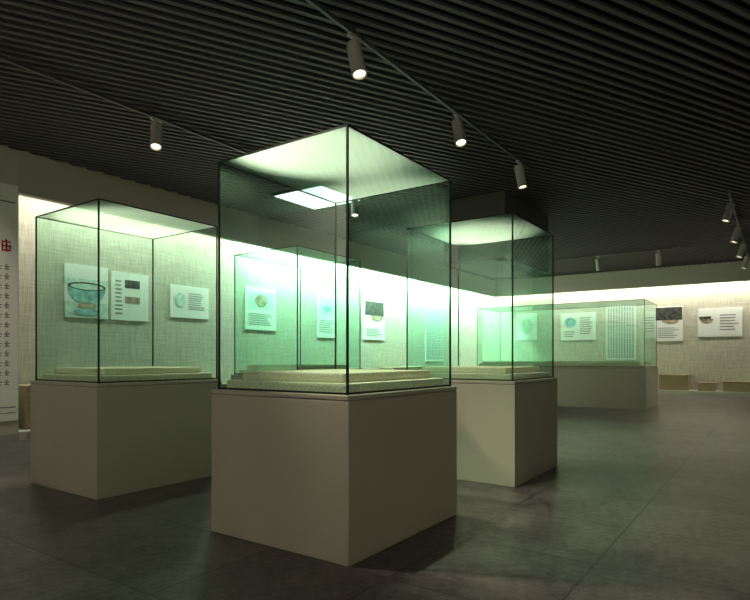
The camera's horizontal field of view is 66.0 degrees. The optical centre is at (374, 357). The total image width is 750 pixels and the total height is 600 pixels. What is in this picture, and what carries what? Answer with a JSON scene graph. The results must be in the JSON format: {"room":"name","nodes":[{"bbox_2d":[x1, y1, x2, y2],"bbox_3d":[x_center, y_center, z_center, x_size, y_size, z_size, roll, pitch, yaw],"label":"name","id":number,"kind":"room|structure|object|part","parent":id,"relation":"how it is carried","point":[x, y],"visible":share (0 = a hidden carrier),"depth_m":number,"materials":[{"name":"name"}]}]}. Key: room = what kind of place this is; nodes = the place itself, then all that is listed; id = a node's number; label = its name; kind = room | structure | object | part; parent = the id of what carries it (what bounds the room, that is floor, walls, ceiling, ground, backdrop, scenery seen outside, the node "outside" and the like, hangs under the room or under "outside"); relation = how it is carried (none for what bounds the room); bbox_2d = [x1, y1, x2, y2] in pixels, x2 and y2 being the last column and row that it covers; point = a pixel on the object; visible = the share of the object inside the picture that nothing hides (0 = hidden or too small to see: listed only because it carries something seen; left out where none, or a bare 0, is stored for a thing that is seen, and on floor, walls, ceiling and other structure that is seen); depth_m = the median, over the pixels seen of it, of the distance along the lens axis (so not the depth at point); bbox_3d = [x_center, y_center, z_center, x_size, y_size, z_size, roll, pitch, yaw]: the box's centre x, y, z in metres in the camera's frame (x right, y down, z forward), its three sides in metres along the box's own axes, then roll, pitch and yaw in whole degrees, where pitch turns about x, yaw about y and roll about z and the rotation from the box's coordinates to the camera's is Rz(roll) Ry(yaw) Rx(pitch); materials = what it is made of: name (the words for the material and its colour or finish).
{"room":"museum","nodes":[
{"label":"museum","id":0,"kind":"room"},
{"bbox_2d":[0,145,495,434],"bbox_3d":[-2.389,-0.865,11.738,0.850,3.930,22.520,0,0,35],"label":"wall","id":1,"kind":"structure","parent":0,"point":[40,177],"depth_m":9.77,"materials":[{"name":"beige paint"}]},
{"bbox_2d":[0,182,17,421],"bbox_3d":[-5.360,-0.720,6.690,0.053,3.080,2.240,0,0,35],"label":"sign board","id":2,"kind":"object","parent":1,"relation":"attached to","point":[8,193],"visible":1,"depth_m":7.50,"materials":[{"name":"white paper"}]},
{"bbox_2d":[0,433,18,442],"bbox_3d":[-6.597,1.050,4.950,0.015,0.100,6.570,0,0,35],"label":"baseboard","id":3,"kind":"structure","parent":1,"relation":"attached to","point":[10,437],"depth_m":7.54,"materials":[{"name":"grey stone"}]},
{"bbox_2d":[19,195,481,383],"bbox_3d":[-2.596,-0.865,12.358,0.200,3.930,23.300,0,0,35],"label":"wall niche","id":4,"kind":"object","parent":1,"relation":"in","point":[186,259],"visible":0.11,"depth_m":11.15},
{"bbox_2d":[64,263,107,318],"bbox_3d":[-4.621,-1.060,9.253,0.032,0.840,0.710,0,0,35],"label":"poster","id":5,"kind":"object","parent":4,"relation":"attached to","point":[80,281],"visible":0.95,"depth_m":9.21,"materials":[{"name":"white paper"}]},
{"bbox_2d":[111,271,148,321],"bbox_3d":[-4.190,-1.045,9.879,0.024,0.810,0.690,0,0,35],"label":"poster","id":6,"kind":"object","parent":4,"relation":"attached to","point":[129,291],"visible":1,"depth_m":9.86,"materials":[{"name":"white paper"}]},
{"bbox_2d":[170,284,208,318],"bbox_3d":[-3.487,-1.050,10.882,0.028,0.600,0.860,0,0,35],"label":"poster","id":7,"kind":"object","parent":4,"relation":"attached to","point":[185,301],"visible":1,"depth_m":10.86,"materials":[{"name":"white paper"}]},
{"bbox_2d":[245,286,275,330],"bbox_3d":[-2.446,-1.050,12.375,0.028,0.900,0.900,0,0,35],"label":"poster","id":8,"kind":"object","parent":4,"relation":"attached to","point":[260,303],"visible":1,"depth_m":12.35,"materials":[{"name":"white paper"}]},
{"bbox_2d":[317,292,334,337],"bbox_3d":[-1.187,-1.050,14.179,0.028,1.100,0.700,0,0,35],"label":"poster","id":9,"kind":"object","parent":4,"relation":"attached to","point":[325,301],"visible":0.96,"depth_m":14.13,"materials":[{"name":"white paper"}]},
{"bbox_2d":[363,298,384,339],"bbox_3d":[-0.014,-1.050,15.861,0.028,1.100,1.000,0,0,35],"label":"poster","id":10,"kind":"object","parent":4,"relation":"attached to","point":[373,310],"visible":1,"depth_m":15.81,"materials":[{"name":"white paper"}]},
{"bbox_2d":[425,294,443,360],"bbox_3d":[1.929,-0.950,18.651,0.022,2.100,1.200,0,0,35],"label":"wall panel","id":11,"kind":"object","parent":4,"relation":"attached to","point":[434,305],"visible":1,"depth_m":18.62,"materials":[{"name":"white paper"}]},
{"bbox_2d":[0,394,749,599],"bbox_3d":[2.472,1.150,8.700,12.700,0.100,23.500,0,0,35],"label":"floor","id":12,"kind":"structure","parent":0,"point":[653,503],"depth_m":3.50,"materials":[{"name":"tile"}]},
{"bbox_2d":[30,198,221,499],"bbox_3d":[-2.244,-0.075,5.278,1.080,2.349,1.230,0,0,35],"label":"display case","id":13,"kind":"object","parent":12,"relation":"on","point":[96,433],"visible":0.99,"depth_m":4.84,"materials":[{"name":"grey"}]},
{"bbox_3d":[-2.244,-0.525,5.278,1.021,1.449,1.171,0,0,35],"label":"edge frame","id":14,"kind":"part","parent":13,"relation":"part of","materials":[{"name":"black"}]},
{"bbox_2d":[231,245,360,379],"bbox_3d":[-0.943,-0.075,7.169,1.090,2.349,1.240,0,0,35],"label":"display case","id":15,"kind":"object","parent":12,"relation":"on","point":[236,376],"visible":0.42,"depth_m":6.97,"materials":[{"name":"grey"}]},
{"bbox_2d":[211,124,456,566],"bbox_3d":[-0.232,-0.075,3.862,1.100,2.349,1.250,0,0,35],"label":"display case","id":16,"kind":"object","parent":12,"relation":"on","point":[346,466],"visible":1,"depth_m":3.38,"materials":[{"name":"grey"}]},
{"bbox_3d":[-0.232,-0.525,3.862,1.041,1.449,1.191,0,0,35],"label":"edge frame","id":17,"kind":"part","parent":16,"relation":"part of","materials":[{"name":"black"}]},
{"bbox_2d":[19,389,749,440],"bbox_3d":[3.450,1.040,12.024,10.100,0.120,16.530,0,0,35],"label":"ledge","id":18,"kind":"object","parent":12,"relation":"on","point":[24,434],"visible":0.02,"depth_m":16.74,"materials":[{"name":"grey stone"}]},
{"bbox_2d":[19,384,29,428],"bbox_3d":[-4.818,0.680,8.299,0.530,0.600,0.630,0,0,35],"label":"plinth","id":19,"kind":"object","parent":18,"relation":"on","point":[24,389],"visible":0.17,"depth_m":7.95,"materials":[{"name":"beige"}]},
{"bbox_2d":[378,366,421,369],"bbox_3d":[0.760,0.615,16.296,0.530,0.730,1.630,0,0,35],"label":"plinth","id":20,"kind":"object","parent":18,"relation":"on","point":[409,367],"visible":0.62,"depth_m":15.77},
{"bbox_2d":[658,374,689,390],"bbox_3d":[9.182,0.740,17.706,0.830,0.480,0.480,0,0,35],"label":"plinth","id":21,"kind":"object","parent":18,"relation":"on","point":[666,381],"visible":0.99,"depth_m":17.51,"materials":[{"name":"brown wood"}]},
{"bbox_2d":[697,382,716,390],"bbox_3d":[9.899,0.850,17.206,0.480,0.260,0.480,0,0,35],"label":"plinth","id":22,"kind":"object","parent":18,"relation":"on","point":[702,386],"visible":0.99,"depth_m":17.02,"materials":[{"name":"brown wood"}]},
{"bbox_2d":[722,381,749,391],"bbox_3d":[10.699,0.830,16.648,1.130,0.300,0.480,0,0,35],"label":"plinth","id":23,"kind":"object","parent":18,"relation":"on","point":[728,386],"visible":1,"depth_m":16.60,"materials":[{"name":"brown wood"}]},
{"bbox_2d":[406,212,556,486],"bbox_3d":[1.057,-0.075,5.701,1.130,2.349,1.160,0,0,35],"label":"display case","id":24,"kind":"object","parent":12,"relation":"on","point":[507,415],"visible":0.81,"depth_m":5.14,"materials":[{"name":"grey"}]},
{"bbox_3d":[1.057,-0.525,5.701,1.071,1.449,1.101,0,0,35],"label":"edge frame","id":25,"kind":"part","parent":24,"relation":"part of","materials":[{"name":"black"}]},
{"bbox_2d":[477,299,657,409],"bbox_3d":[4.553,-0.075,13.937,3.920,2.349,1.530,0,0,35],"label":"display case","id":26,"kind":"object","parent":12,"relation":"on","point":[594,384],"visible":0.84,"depth_m":12.87,"materials":[{"name":"grey"}]},
{"bbox_3d":[4.553,-0.525,13.937,3.861,1.449,1.471,0,0,35],"label":"edge frame","id":27,"kind":"part","parent":26,"relation":"part of","materials":[{"name":"black"}]},
{"bbox_2d":[0,0,749,216],"bbox_3d":[2.472,-2.890,8.700,12.700,0.120,23.500,0,0,35],"label":"ceiling","id":28,"kind":"structure","parent":0,"point":[706,2],"depth_m":5.38,"materials":[{"name":"black metal"}]},
{"bbox_2d":[150,117,162,150],"bbox_3d":[-2.445,-2.502,6.448,0.132,0.375,0.224,0,0,-15],"label":"track spotlight","id":29,"kind":"object","parent":28,"relation":"hanging from","point":[156,127],"visible":1,"depth_m":6.42,"materials":[{"name":"black metal"}]},
{"bbox_2d":[0,54,368,199],"bbox_3d":[-2.983,-2.720,5.739,0.065,0.060,10.000,0,0,35],"label":"track","id":30,"kind":"object","parent":28,"relation":"attached to","point":[148,113],"depth_m":6.42,"materials":[{"name":"black metal"}]},
{"bbox_2d":[271,183,362,209],"bbox_3d":[-0.974,-2.732,9.824,1.100,0.034,1.100,0,0,35],"label":"ceiling light panel","id":31,"kind":"object","parent":28,"relation":"in","point":[322,190],"depth_m":9.70,"materials":[{"name":"white plastic"}]},
{"bbox_2d":[351,194,358,217],"bbox_3d":[-0.333,-2.502,9.497,0.130,0.377,0.210,0,0,-6],"label":"track spotlight","id":32,"kind":"object","parent":28,"relation":"hanging from","point":[355,203],"visible":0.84,"depth_m":9.46,"materials":[{"name":"black metal"}]},
{"bbox_2d":[346,31,366,79],"bbox_3d":[-0.155,-2.502,4.783,0.144,0.377,0.207,0,0,-32],"label":"track spotlight","id":33,"kind":"object","parent":28,"relation":"hanging from","point":[354,50],"visible":1,"depth_m":4.75,"materials":[{"name":"black metal"}]},
{"bbox_2d":[0,0,749,280],"bbox_3d":[2.621,-2.765,8.170,11.450,0.030,22.400,0,0,35],"label":"ceiling slats","id":34,"kind":"object","parent":28,"relation":"attached to","point":[55,120],"depth_m":6.62,"materials":[{"name":"black metal"}]},
{"bbox_2d":[305,0,529,168],"bbox_3d":[-0.662,-2.720,4.120,0.065,0.060,10.000,0,0,35],"label":"track","id":35,"kind":"object","parent":28,"relation":"attached to","point":[314,3],"depth_m":5.44,"materials":[{"name":"black metal"}]},
{"bbox_2d":[452,112,466,146],"bbox_3d":[0.923,-2.502,6.330,0.132,0.375,0.224,0,0,-15],"label":"track spotlight","id":36,"kind":"object","parent":28,"relation":"hanging from","point":[457,123],"visible":1,"depth_m":6.30,"materials":[{"name":"black metal"}]},
{"bbox_2d":[444,191,547,277],"bbox_3d":[2.301,-2.200,10.709,1.120,1.100,2.200,0,0,35],"label":"ceiling bulkhead","id":37,"kind":"object","parent":28,"relation":"attached to","point":[530,256],"depth_m":9.95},
{"bbox_2d":[514,160,526,188],"bbox_3d":[1.992,-2.501,7.877,0.180,0.378,0.140,0,0,35],"label":"track spotlight","id":38,"kind":"object","parent":28,"relation":"hanging from","point":[519,169],"visible":1,"depth_m":7.83,"materials":[{"name":"black metal"}]},
{"bbox_2d":[595,256,600,270],"bbox_3d":[5.925,-2.503,15.309,0.130,0.375,0.231,0,0,35],"label":"track spotlight","id":39,"kind":"object","parent":28,"relation":"hanging from","point":[598,262],"visible":1,"depth_m":15.26,"materials":[{"name":"grey metal"}]},
{"bbox_2d":[556,246,691,259],"bbox_3d":[6.350,-2.720,14.957,3.300,0.060,0.065,0,0,35],"label":"track","id":40,"kind":"object","parent":28,"relation":"attached to","point":[678,247],"depth_m":14.85,"materials":[{"name":"black metal"}]},
{"bbox_2d":[655,250,661,265],"bbox_3d":[7.114,-2.503,14.479,0.130,0.375,0.231,0,0,35],"label":"track spotlight","id":41,"kind":"object","parent":28,"relation":"hanging from","point":[658,255],"visible":1,"depth_m":14.43,"materials":[{"name":"grey metal"}]},
{"bbox_2d":[721,199,734,221],"bbox_3d":[6.008,-2.502,9.811,0.207,0.377,0.144,0,0,11],"label":"track spotlight","id":42,"kind":"object","parent":28,"relation":"hanging from","point":[730,206],"visible":1,"depth_m":9.77,"materials":[{"name":"black metal"}]},
{"bbox_2d":[730,224,741,242],"bbox_3d":[7.266,-2.502,11.616,0.207,0.377,0.144,0,0,11],"label":"track spotlight","id":43,"kind":"object","parent":28,"relation":"hanging from","point":[737,230],"visible":1,"depth_m":11.57,"materials":[{"name":"black metal"}]},
{"bbox_2d":[728,191,747,253],"bbox_3d":[7.906,-2.720,12.469,0.065,0.060,7.500,0,0,35],"label":"track","id":44,"kind":"object","parent":28,"relation":"attached to","point":[730,197],"depth_m":11.13,"materials":[{"name":"black metal"}]},
{"bbox_2d":[736,241,745,257],"bbox_3d":[8.468,-2.502,13.338,0.207,0.377,0.144,0,0,11],"label":"track spotlight","id":45,"kind":"object","parent":28,"relation":"hanging from","point":[742,247],"visible":1,"depth_m":13.29,"materials":[{"name":"grey metal"}]},
{"bbox_2d":[741,254,749,268],"bbox_3d":[9.612,-2.502,14.978,0.207,0.377,0.144,0,0,11],"label":"track spotlight","id":46,"kind":"object","parent":28,"relation":"hanging from","point":[746,258],"visible":1,"depth_m":14.93,"materials":[{"name":"grey metal"}]},
{"bbox_2d":[482,281,749,390],"bbox_3d":[9.138,-0.865,18.255,12.300,3.930,0.200,0,0,35],"label":"wall","id":47,"kind":"structure","parent":0,"point":[706,359],"depth_m":18.39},
{"bbox_2d":[517,313,536,339],"bbox_3d":[5.444,-1.125,20.693,0.750,0.950,0.028,0,0,35],"label":"poster","id":48,"kind":"object","parent":47,"relation":"attached to","point":[526,322],"visible":1,"depth_m":20.67,"materials":[{"name":"white paper"}]},
{"bbox_2d":[561,312,595,339],"bbox_3d":[6.920,-1.075,19.663,1.170,0.930,0.028,0,0,35],"label":"poster","id":49,"kind":"object","parent":47,"relation":"attached to","point":[574,326],"visible":1,"depth_m":19.65,"materials":[{"name":"white paper"}]},
{"bbox_2d":[606,306,635,359],"bbox_3d":[8.041,-0.835,18.885,0.920,1.790,0.022,0,0,35],"label":"wall panel","id":50,"kind":"object","parent":47,"relation":"attached to","point":[621,320],"visible":1,"depth_m":18.86,"materials":[{"name":"white paper"}]},
{"bbox_2d":[655,306,682,340],"bbox_3d":[9.200,-1.075,18.073,0.790,1.090,0.028,0,0,35],"label":"poster","id":51,"kind":"object","parent":47,"relation":"attached to","point":[669,318],"visible":1,"depth_m":18.05,"materials":[{"name":"white paper"}]},
{"bbox_2d":[698,307,741,336],"bbox_3d":[10.328,-1.070,17.286,1.140,0.860,0.028,0,0,35],"label":"poster","id":52,"kind":"object","parent":47,"relation":"attached to","point":[712,322],"visible":1,"depth_m":17.27,"materials":[{"name":"white paper"}]},
{"bbox_2d":[496,260,749,296],"bbox_3d":[8.161,-2.510,18.034,9.250,0.640,0.120,0,0,35],"label":"wall","id":53,"kind":"structure","parent":0,"point":[722,272],"depth_m":18.07,"materials":[{"name":"beige paint"}]}
]}

